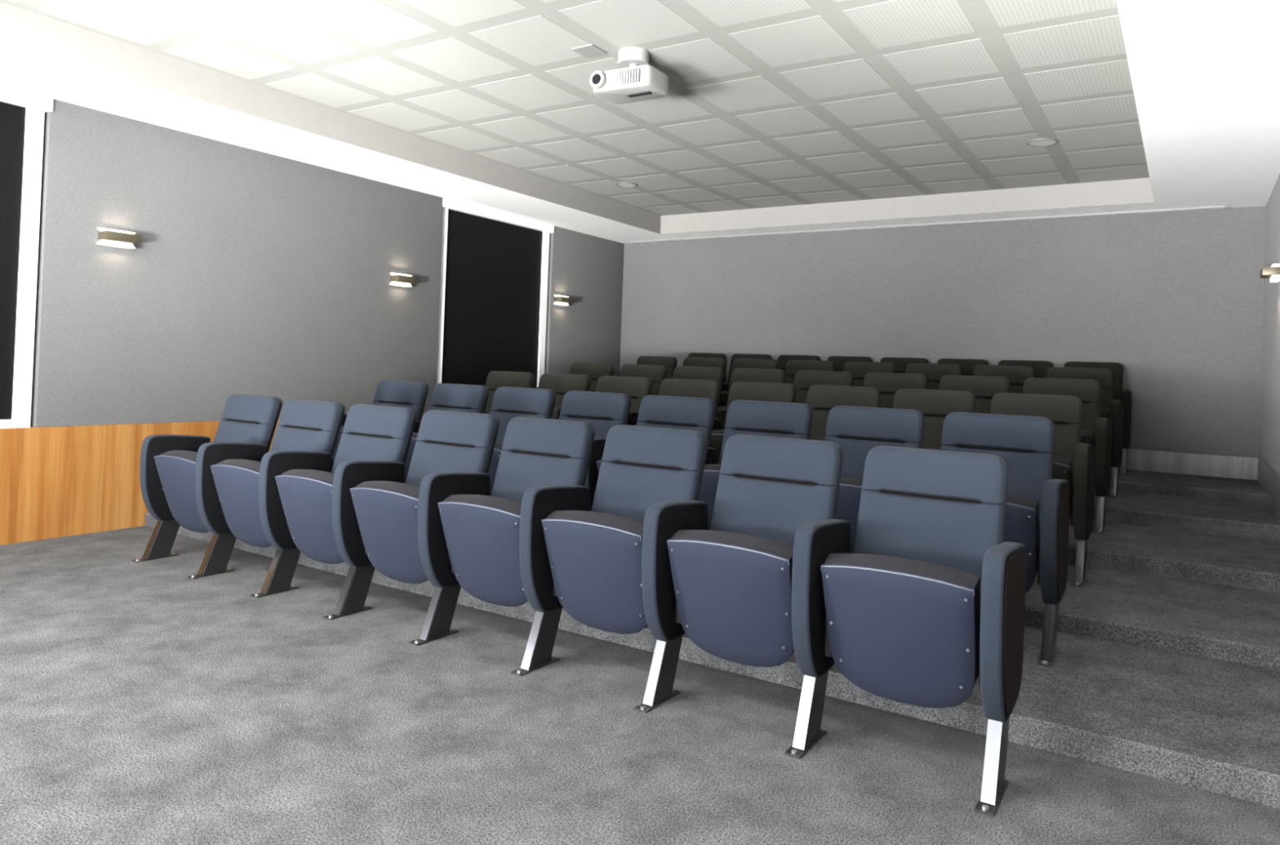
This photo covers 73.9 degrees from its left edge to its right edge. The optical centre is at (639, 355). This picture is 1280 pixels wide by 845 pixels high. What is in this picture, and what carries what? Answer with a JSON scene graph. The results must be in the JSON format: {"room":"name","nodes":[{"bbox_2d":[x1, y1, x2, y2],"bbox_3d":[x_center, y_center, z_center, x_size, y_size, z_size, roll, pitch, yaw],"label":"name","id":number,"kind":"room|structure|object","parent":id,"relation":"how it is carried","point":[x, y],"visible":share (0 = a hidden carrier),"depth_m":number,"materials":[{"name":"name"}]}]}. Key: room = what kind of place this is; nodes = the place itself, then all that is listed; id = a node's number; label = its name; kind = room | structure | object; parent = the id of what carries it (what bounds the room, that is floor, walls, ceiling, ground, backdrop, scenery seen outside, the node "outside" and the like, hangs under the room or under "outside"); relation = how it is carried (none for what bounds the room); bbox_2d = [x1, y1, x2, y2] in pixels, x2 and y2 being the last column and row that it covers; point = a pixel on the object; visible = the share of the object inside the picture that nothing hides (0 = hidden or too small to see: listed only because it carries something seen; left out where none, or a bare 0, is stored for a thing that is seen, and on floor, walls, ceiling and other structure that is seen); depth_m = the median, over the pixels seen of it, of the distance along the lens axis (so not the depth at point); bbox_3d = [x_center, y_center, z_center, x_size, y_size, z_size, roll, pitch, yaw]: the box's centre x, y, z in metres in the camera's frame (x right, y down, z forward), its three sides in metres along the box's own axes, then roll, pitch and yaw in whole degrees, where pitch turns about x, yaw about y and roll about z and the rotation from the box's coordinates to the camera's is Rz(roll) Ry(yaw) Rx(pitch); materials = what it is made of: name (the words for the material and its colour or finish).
{"room":"auditorium","nodes":[
{"label":"auditorium","id":0,"kind":"room"},
{"bbox_2d":[30,98,624,426],"bbox_3d":[-3.473,-0.409,5.690,0.250,3.100,11.875,2,-1,33],"label":"wall","id":1,"kind":"structure","parent":0,"point":[248,271],"depth_m":6.19,"materials":[{"name":"paint"}]},
{"bbox_2d":[0,84,53,428],"bbox_3d":[-4.224,-0.599,4.342,0.082,2.012,2.084,2,-1,33],"label":"window","id":2,"kind":"structure","parent":1,"relation":"in","point":[21,112],"depth_m":5.12,"materials":[{"name":"white"}]},
{"bbox_2d":[0,101,26,419],"bbox_3d":[-4.257,-0.587,4.347,0.022,1.886,1.870,2,-1,33],"label":"blind","id":3,"kind":"object","parent":2,"relation":"attached to","point":[12,116],"depth_m":5.10,"materials":[{"name":"black fabric"}]},
{"bbox_2d":[96,227,137,248],"bbox_3d":[-3.373,-0.757,5.504,0.105,0.109,0.224,2,-1,33],"label":"wall lamp","id":4,"kind":"object","parent":1,"relation":"attached to","point":[107,237],"visible":1,"depth_m":5.47,"materials":[{"name":"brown metal"}]},
{"bbox_2d":[0,413,424,545],"bbox_3d":[-2.965,0.825,6.359,0.074,0.689,9.825,2,-1,33],"label":"wainscoting","id":5,"kind":"structure","parent":1,"relation":"attached to","point":[60,481],"depth_m":5.36,"materials":[{"name":"orange wood"}]},
{"bbox_2d":[389,272,415,287],"bbox_3d":[-2.087,-0.664,7.499,0.105,0.109,0.224,2,-1,33],"label":"wall lamp","id":6,"kind":"object","parent":1,"relation":"attached to","point":[396,279],"visible":1,"depth_m":7.46,"materials":[{"name":"brown metal"}]},
{"bbox_2d":[436,197,554,388],"bbox_3d":[-1.454,-0.441,8.641,0.082,2.012,1.642,2,-1,33],"label":"window","id":7,"kind":"structure","parent":1,"relation":"in","point":[495,264],"depth_m":8.57,"materials":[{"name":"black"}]},
{"bbox_2d":[553,294,572,306],"bbox_3d":[-0.850,-0.608,9.419,0.105,0.109,0.224,2,-1,33],"label":"wall lamp","id":8,"kind":"object","parent":1,"relation":"attached to","point":[559,300],"visible":1,"depth_m":9.37,"materials":[{"name":"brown metal"}]},
{"bbox_2d":[0,468,1279,844],"bbox_3d":[-0.748,1.070,3.849,6.791,0.587,12.025,2,-1,33],"label":"floor","id":9,"kind":"structure","parent":0,"point":[145,702],"depth_m":2.82,"materials":[{"name":"carpet"}]},
{"bbox_2d":[132,394,282,562],"bbox_3d":[-2.449,0.698,4.855,0.560,0.938,0.549,2,-1,33],"label":"seat","id":10,"kind":"object","parent":9,"relation":"on","point":[167,466],"visible":0.7,"depth_m":4.84,"materials":[{"name":"blue fabric"}]},
{"bbox_2d":[186,398,345,578],"bbox_3d":[-1.978,0.711,4.551,0.560,0.938,0.549,2,-1,33],"label":"seat","id":11,"kind":"object","parent":9,"relation":"on","point":[227,474],"visible":0.83,"depth_m":4.53,"materials":[{"name":"blue fabric"}]},
{"bbox_2d":[250,404,417,597],"bbox_3d":[-1.508,0.723,4.247,0.560,0.938,0.549,2,-1,33],"label":"seat","id":12,"kind":"object","parent":9,"relation":"on","point":[295,487],"visible":0.78,"depth_m":4.22,"materials":[{"name":"blue fabric"}]},
{"bbox_2d":[330,380,428,472],"bbox_3d":[-1.833,0.642,5.806,0.560,0.938,0.549,2,-1,33],"label":"seat","id":13,"kind":"object","parent":9,"relation":"on","point":[412,394],"visible":0.3,"depth_m":5.89,"materials":[{"name":"blue fabric"}]},
{"bbox_2d":[323,409,499,619],"bbox_3d":[-1.038,0.735,3.944,0.560,0.938,0.549,2,-1,33],"label":"seat","id":14,"kind":"object","parent":9,"relation":"on","point":[375,513],"visible":0.81,"depth_m":3.92,"materials":[{"name":"blue fabric"}]},
{"bbox_2d":[404,382,488,483],"bbox_3d":[-1.363,0.654,5.503,0.560,0.938,0.549,2,-1,33],"label":"seat","id":15,"kind":"object","parent":9,"relation":"on","point":[473,398],"visible":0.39,"depth_m":5.60,"materials":[{"name":"blue fabric"}]},
{"bbox_2d":[408,416,595,645],"bbox_3d":[-0.567,0.748,3.640,0.560,0.938,0.549,2,-1,33],"label":"seat","id":16,"kind":"object","parent":9,"relation":"on","point":[468,537],"visible":0.88,"depth_m":3.60,"materials":[{"name":"blue fabric"}]},
{"bbox_2d":[484,370,534,413],"bbox_3d":[-1.218,0.594,6.758,0.560,0.938,0.549,2,-1,33],"label":"seat","id":17,"kind":"object","parent":9,"relation":"on","point":[495,380],"visible":0.16,"depth_m":6.89,"materials":[{"name":"grey fabric"}]},
{"bbox_2d":[488,386,555,496],"bbox_3d":[-0.892,0.666,5.199,0.560,0.938,0.549,2,-1,33],"label":"seat","id":18,"kind":"object","parent":9,"relation":"on","point":[508,403],"visible":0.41,"depth_m":5.30,"materials":[{"name":"blue fabric"}]},
{"bbox_2d":[537,373,591,407],"bbox_3d":[-0.747,0.606,6.454,0.560,0.938,0.549,2,-1,33],"label":"seat","id":19,"kind":"object","parent":9,"relation":"on","point":[561,384],"visible":0.16,"depth_m":6.56,"materials":[{"name":"grey fabric"}]},
{"bbox_2d":[501,390,631,450],"bbox_3d":[-0.422,0.679,4.895,0.560,0.938,0.549,2,-1,33],"label":"seat","id":20,"kind":"object","parent":9,"relation":"on","point":[604,411],"visible":0.31,"depth_m":4.99,"materials":[{"name":"blue fabric"}]},
{"bbox_2d":[534,362,614,390],"bbox_3d":[-0.602,0.531,7.709,0.560,0.938,0.549,2,-1,33],"label":"seat","id":21,"kind":"object","parent":9,"relation":"on","point":[594,371],"visible":0.12,"depth_m":7.81,"materials":[{"name":"grey fabric"}]},
{"bbox_2d":[551,375,653,419],"bbox_3d":[-0.277,0.619,6.150,0.560,0.938,0.549,2,-1,33],"label":"seat","id":22,"kind":"object","parent":9,"relation":"on","point":[637,388],"visible":0.21,"depth_m":6.23,"materials":[{"name":"grey fabric"}]},
{"bbox_2d":[511,424,707,675],"bbox_3d":[-0.097,0.760,3.337,0.560,0.938,0.549,2,-1,33],"label":"seat","id":23,"kind":"object","parent":9,"relation":"on","point":[582,562],"visible":0.88,"depth_m":3.29,"materials":[{"name":"blue fabric"}]},
{"bbox_2d":[589,364,666,394],"bbox_3d":[-0.132,0.544,7.405,0.560,0.938,0.549,2,-1,33],"label":"seat","id":24,"kind":"object","parent":9,"relation":"on","point":[657,374],"visible":0.19,"depth_m":7.49,"materials":[{"name":"grey fabric"}]},
{"bbox_2d":[584,395,715,511],"bbox_3d":[0.048,0.691,4.592,0.560,0.938,0.549,2,-1,33],"label":"seat","id":25,"kind":"object","parent":9,"relation":"on","point":[690,413],"visible":0.35,"depth_m":4.67,"materials":[{"name":"blue fabric"}]},
{"bbox_2d":[636,355,677,378],"bbox_3d":[0.014,0.470,8.661,0.560,0.938,0.549,2,-1,33],"label":"seat","id":26,"kind":"object","parent":9,"relation":"on","point":[670,362],"visible":0.13,"depth_m":8.75,"materials":[{"name":"grey fabric"}]},
{"bbox_2d":[626,378,720,425],"bbox_3d":[0.193,0.631,5.847,0.560,0.938,0.549,2,-1,33],"label":"seat","id":27,"kind":"object","parent":9,"relation":"on","point":[668,387],"visible":0.14,"depth_m":5.95,"materials":[{"name":"grey fabric"}]},
{"bbox_2d":[650,365,724,397],"bbox_3d":[0.339,0.556,7.102,0.560,0.938,0.549,2,-1,33],"label":"seat","id":28,"kind":"object","parent":9,"relation":"on","point":[708,373],"visible":0.09,"depth_m":7.22,"materials":[{"name":"grey fabric"}]},
{"bbox_2d":[682,356,726,383],"bbox_3d":[0.484,0.483,8.357,0.560,0.938,0.549,2,-1,33],"label":"seat","id":29,"kind":"object","parent":9,"relation":"on","point":[690,361],"visible":0.09,"depth_m":8.48,"materials":[{"name":"grey fabric"}]},
{"bbox_2d":[687,352,725,359],"bbox_3d":[0.596,0.434,9.562,0.560,0.938,0.549,2,-1,33],"label":"seat","id":30,"kind":"object","parent":9,"relation":"on","point":[691,354],"visible":0.13,"depth_m":9.70,"materials":[{"name":"grey fabric"}]},
{"bbox_2d":[633,434,843,713],"bbox_3d":[0.373,0.772,3.033,0.560,0.938,0.549,2,-1,33],"label":"seat","id":31,"kind":"object","parent":9,"relation":"on","point":[726,586],"visible":0.96,"depth_m":2.98,"materials":[{"name":"blue fabric"}]},
{"bbox_2d":[723,353,770,390],"bbox_3d":[1.067,0.447,9.258,0.560,0.938,0.549,2,-1,33],"label":"seat","id":32,"kind":"object","parent":9,"relation":"on","point":[735,356],"visible":0.13,"depth_m":9.42,"materials":[{"name":"grey fabric"}]},
{"bbox_2d":[720,358,778,406],"bbox_3d":[0.955,0.495,8.053,0.560,0.938,0.549,2,-1,33],"label":"seat","id":33,"kind":"object","parent":9,"relation":"on","point":[738,362],"visible":0.2,"depth_m":8.17,"materials":[{"name":"grey fabric"}]},
{"bbox_2d":[715,368,786,429],"bbox_3d":[0.809,0.568,6.798,0.560,0.938,0.549,2,-1,33],"label":"seat","id":34,"kind":"object","parent":9,"relation":"on","point":[747,375],"visible":0.18,"depth_m":6.91,"materials":[{"name":"grey fabric"}]},
{"bbox_2d":[709,381,796,464],"bbox_3d":[0.664,0.643,5.543,0.560,0.938,0.549,2,-1,33],"label":"seat","id":35,"kind":"object","parent":9,"relation":"on","point":[740,390],"visible":0.18,"depth_m":5.65,"materials":[{"name":"grey fabric"}]},
{"bbox_2d":[698,400,813,529],"bbox_3d":[0.519,0.704,4.288,0.560,0.938,0.549,2,-1,33],"label":"seat","id":36,"kind":"object","parent":9,"relation":"on","point":[761,418],"visible":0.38,"depth_m":4.39,"materials":[{"name":"blue fabric"}]},
{"bbox_2d":[777,355,819,371],"bbox_3d":[1.537,0.459,8.954,0.560,0.938,0.549,2,-1,33],"label":"seat","id":37,"kind":"object","parent":9,"relation":"on","point":[782,360],"visible":0.09,"depth_m":9.14,"materials":[{"name":"grey fabric"}]},
{"bbox_2d":[784,360,835,384],"bbox_3d":[1.425,0.507,7.750,0.560,0.938,0.549,2,-1,33],"label":"seat","id":38,"kind":"object","parent":9,"relation":"on","point":[793,366],"visible":0.16,"depth_m":7.92,"materials":[{"name":"grey fabric"}]},
{"bbox_2d":[793,369,853,403],"bbox_3d":[1.280,0.581,6.495,0.560,0.938,0.549,2,-1,33],"label":"seat","id":39,"kind":"object","parent":9,"relation":"on","point":[804,380],"visible":0.13,"depth_m":6.65,"materials":[{"name":"grey fabric"}]},
{"bbox_2d":[806,384,880,440],"bbox_3d":[1.134,0.656,5.239,0.560,0.938,0.549,2,-1,33],"label":"seat","id":40,"kind":"object","parent":9,"relation":"on","point":[821,398],"visible":0.13,"depth_m":5.38,"materials":[{"name":"grey fabric"}]},
{"bbox_2d":[826,355,871,371],"bbox_3d":[2.007,0.472,8.651,0.560,0.938,0.549,2,-1,33],"label":"seat","id":41,"kind":"object","parent":9,"relation":"on","point":[839,362],"visible":0.05,"depth_m":8.81,"materials":[{"name":"grey fabric"}]},
{"bbox_2d":[843,361,896,386],"bbox_3d":[1.895,0.520,7.446,0.560,0.938,0.549,2,-1,33],"label":"seat","id":42,"kind":"object","parent":9,"relation":"on","point":[859,370],"visible":0.12,"depth_m":7.59,"materials":[{"name":"grey fabric"}]},
{"bbox_2d":[824,405,924,553],"bbox_3d":[0.989,0.716,3.985,0.560,0.938,0.549,2,-1,33],"label":"seat","id":43,"kind":"object","parent":9,"relation":"on","point":[857,430],"visible":0.34,"depth_m":4.08,"materials":[{"name":"blue fabric"}]},
{"bbox_2d":[862,372,928,408],"bbox_3d":[1.750,0.593,6.191,0.560,0.938,0.549,2,-1,33],"label":"seat","id":44,"kind":"object","parent":9,"relation":"on","point":[888,384],"visible":0.16,"depth_m":6.32,"materials":[{"name":"grey fabric"}]},
{"bbox_2d":[880,357,927,373],"bbox_3d":[2.478,0.484,8.347,0.560,0.938,0.549,2,-1,33],"label":"seat","id":45,"kind":"object","parent":9,"relation":"on","point":[901,363],"visible":0.09,"depth_m":8.48,"materials":[{"name":"grey fabric"}]},
{"bbox_2d":[784,445,1026,816],"bbox_3d":[0.871,0.786,2.712,0.624,0.938,0.549,2,-1,33],"label":"seat","id":46,"kind":"object","parent":9,"relation":"on","point":[929,598],"visible":1,"depth_m":2.63,"materials":[{"name":"blue fabric"}]},
{"bbox_2d":[905,363,962,390],"bbox_3d":[2.366,0.532,7.143,0.560,0.938,0.549,2,-1,33],"label":"seat","id":47,"kind":"object","parent":9,"relation":"on","point":[934,372],"visible":0.12,"depth_m":7.26,"materials":[{"name":"grey fabric"}]},
{"bbox_2d":[893,388,975,449],"bbox_3d":[1.605,0.668,4.936,0.560,0.938,0.549,2,-1,33],"label":"seat","id":48,"kind":"object","parent":9,"relation":"on","point":[935,405],"visible":0.12,"depth_m":5.04,"materials":[{"name":"grey fabric"}]},
{"bbox_2d":[937,358,987,375],"bbox_3d":[2.948,0.496,8.043,0.560,0.938,0.549,2,-1,33],"label":"seat","id":49,"kind":"object","parent":9,"relation":"on","point":[968,366],"visible":0.08,"depth_m":8.15,"materials":[{"name":"grey fabric"}]},
{"bbox_2d":[938,374,1009,413],"bbox_3d":[2.220,0.606,5.887,0.560,0.938,0.549,2,-1,33],"label":"seat","id":50,"kind":"object","parent":9,"relation":"on","point":[984,388],"visible":0.16,"depth_m":5.99,"materials":[{"name":"grey fabric"}]},
{"bbox_2d":[973,364,1035,393],"bbox_3d":[2.836,0.545,6.839,0.560,0.938,0.549,2,-1,33],"label":"seat","id":51,"kind":"object","parent":9,"relation":"on","point":[1016,375],"visible":0.15,"depth_m":6.93,"materials":[{"name":"grey fabric"}]},
{"bbox_2d":[940,412,1070,666],"bbox_3d":[1.486,0.729,3.664,0.624,0.938,0.549,2,-1,33],"label":"seat","id":52,"kind":"object","parent":9,"relation":"on","point":[1037,507],"visible":0.56,"depth_m":3.56,"materials":[{"name":"blue fabric"}]},
{"bbox_2d":[997,360,1053,377],"bbox_3d":[3.419,0.509,7.740,0.560,0.938,0.549,2,-1,33],"label":"seat","id":53,"kind":"object","parent":9,"relation":"on","point":[1041,368],"visible":0.13,"depth_m":7.83,"materials":[{"name":"grey fabric"}]},
{"bbox_2d":[990,392,1095,586],"bbox_3d":[2.102,0.681,4.615,0.624,0.938,0.549,2,-1,33],"label":"seat","id":54,"kind":"object","parent":9,"relation":"on","point":[1073,461],"visible":0.34,"depth_m":4.58,"materials":[{"name":"grey fabric"}]},
{"bbox_2d":[1022,377,1111,533],"bbox_3d":[2.717,0.619,5.567,0.624,0.938,0.549,2,-1,33],"label":"seat","id":55,"kind":"object","parent":9,"relation":"on","point":[1096,430],"visible":0.38,"depth_m":5.56,"materials":[{"name":"grey fabric"}]},
{"bbox_2d":[1046,366,1123,497],"bbox_3d":[3.333,0.558,6.518,0.624,0.938,0.549,2,-1,33],"label":"seat","id":56,"kind":"object","parent":9,"relation":"on","point":[1110,408],"visible":0.29,"depth_m":6.51,"materials":[{"name":"grey fabric"}]},
{"bbox_2d":[1063,361,1131,475],"bbox_3d":[3.916,0.522,7.419,0.624,0.938,0.549,2,-1,33],"label":"seat","id":57,"kind":"object","parent":9,"relation":"on","point":[1118,393],"visible":0.25,"depth_m":7.28,"materials":[{"name":"grey fabric"}]},
{"bbox_2d":[0,0,1279,243],"bbox_3d":[-0.692,-1.686,3.915,6.691,0.399,11.825,2,-1,33],"label":"ceiling","id":58,"kind":"structure","parent":0,"point":[775,116],"depth_m":5.22,"materials":[{"name":"white paint"}]},
{"bbox_2d":[571,44,607,57],"bbox_3d":[-0.277,-1.664,4.655,0.140,0.006,0.140,2,-1,33],"label":"cover plate","id":59,"kind":"object","parent":58,"relation":"attached to","point":[588,51],"visible":1,"depth_m":4.65,"materials":[{"name":"grey plastic"}]},
{"bbox_2d":[615,182,637,187],"bbox_3d":[-0.128,-1.609,8.033,0.210,0.006,0.210,2,-1,33],"label":"ceiling speaker","id":60,"kind":"object","parent":58,"relation":"attached to","point":[627,184],"visible":1,"depth_m":8.03,"materials":[{"name":"grey plastic"}]},
{"bbox_2d":[617,182,635,186],"bbox_3d":[-0.128,-1.611,8.033,0.176,0.003,0.176,2,-1,33],"label":"grille","id":61,"kind":"object","parent":60,"relation":"attached to","point":[621,184],"depth_m":8.04,"materials":[{"name":"grey metal"}]},
{"bbox_2d":[589,46,669,104],"bbox_3d":[-0.057,-1.539,4.646,0.365,0.242,0.289,2,-1,33],"label":"projector","id":62,"kind":"object","parent":58,"relation":"attached to","point":[636,81],"visible":1,"depth_m":4.58,"materials":[{"name":"grey plastic"}]},
{"bbox_2d":[615,67,640,84],"bbox_3d":[-0.062,-1.482,4.531,0.144,0.070,0.025,2,-1,33],"label":"vent","id":63,"kind":"object","parent":62,"relation":"attached to","point":[624,76],"depth_m":4.52,"materials":[{"name":"grey plastic"}]},
{"bbox_2d":[631,204,1230,242],"bbox_3d":[2.395,-1.302,8.681,5.960,0.018,0.028,2,-1,33],"label":"trim","id":64,"kind":"structure","parent":58,"relation":"attached to","point":[1226,206],"depth_m":8.22,"materials":[{"name":"grey paint"}]},
{"bbox_2d":[1026,137,1057,146],"bbox_3d":[2.891,-1.529,6.120,0.210,0.006,0.210,2,-1,33],"label":"ceiling speaker","id":65,"kind":"object","parent":58,"relation":"attached to","point":[1045,141],"visible":1,"depth_m":6.12,"materials":[{"name":"grey plastic"}]},
{"bbox_2d":[1028,139,1055,146],"bbox_3d":[2.891,-1.531,6.120,0.176,0.003,0.176,2,-1,33],"label":"grille","id":66,"kind":"object","parent":65,"relation":"attached to","point":[1033,142],"depth_m":6.12,"materials":[{"name":"grey metal"}]},
{"bbox_2d":[619,205,1266,457],"bbox_3d":[2.490,-0.154,8.815,6.791,3.100,0.150,2,-1,33],"label":"wall","id":67,"kind":"structure","parent":0,"point":[1174,299],"depth_m":8.06,"materials":[{"name":"paint"}]},
{"bbox_2d":[1118,448,1257,479],"bbox_3d":[2.406,0.866,8.734,6.375,0.180,0.015,2,-1,33],"label":"baseboard","id":68,"kind":"structure","parent":67,"relation":"attached to","point":[1213,465],"depth_m":7.24,"materials":[{"name":"grey wood"}]},
{"bbox_2d":[1259,173,1279,472],"bbox_3d":[2.063,-0.263,2.116,0.150,3.100,11.875,2,-1,33],"label":"wall","id":69,"kind":"structure","parent":0,"point":[1269,447],"depth_m":6.24,"materials":[{"name":"paint"}]},
{"bbox_2d":[1257,453,1279,521],"bbox_3d":[1.938,0.959,2.122,0.012,0.650,11.625,2,-1,33],"label":"baseboard","id":70,"kind":"structure","parent":69,"relation":"attached to","point":[1268,477],"depth_m":5.89,"materials":[{"name":"grey wood"}]},
{"bbox_2d":[1260,263,1279,282],"bbox_3d":[4.290,-0.557,5.790,0.105,0.109,0.224,2,-1,33],"label":"wall lamp","id":71,"kind":"object","parent":69,"relation":"attached to","point":[1273,273],"visible":1,"depth_m":5.71,"materials":[{"name":"brown metal"}]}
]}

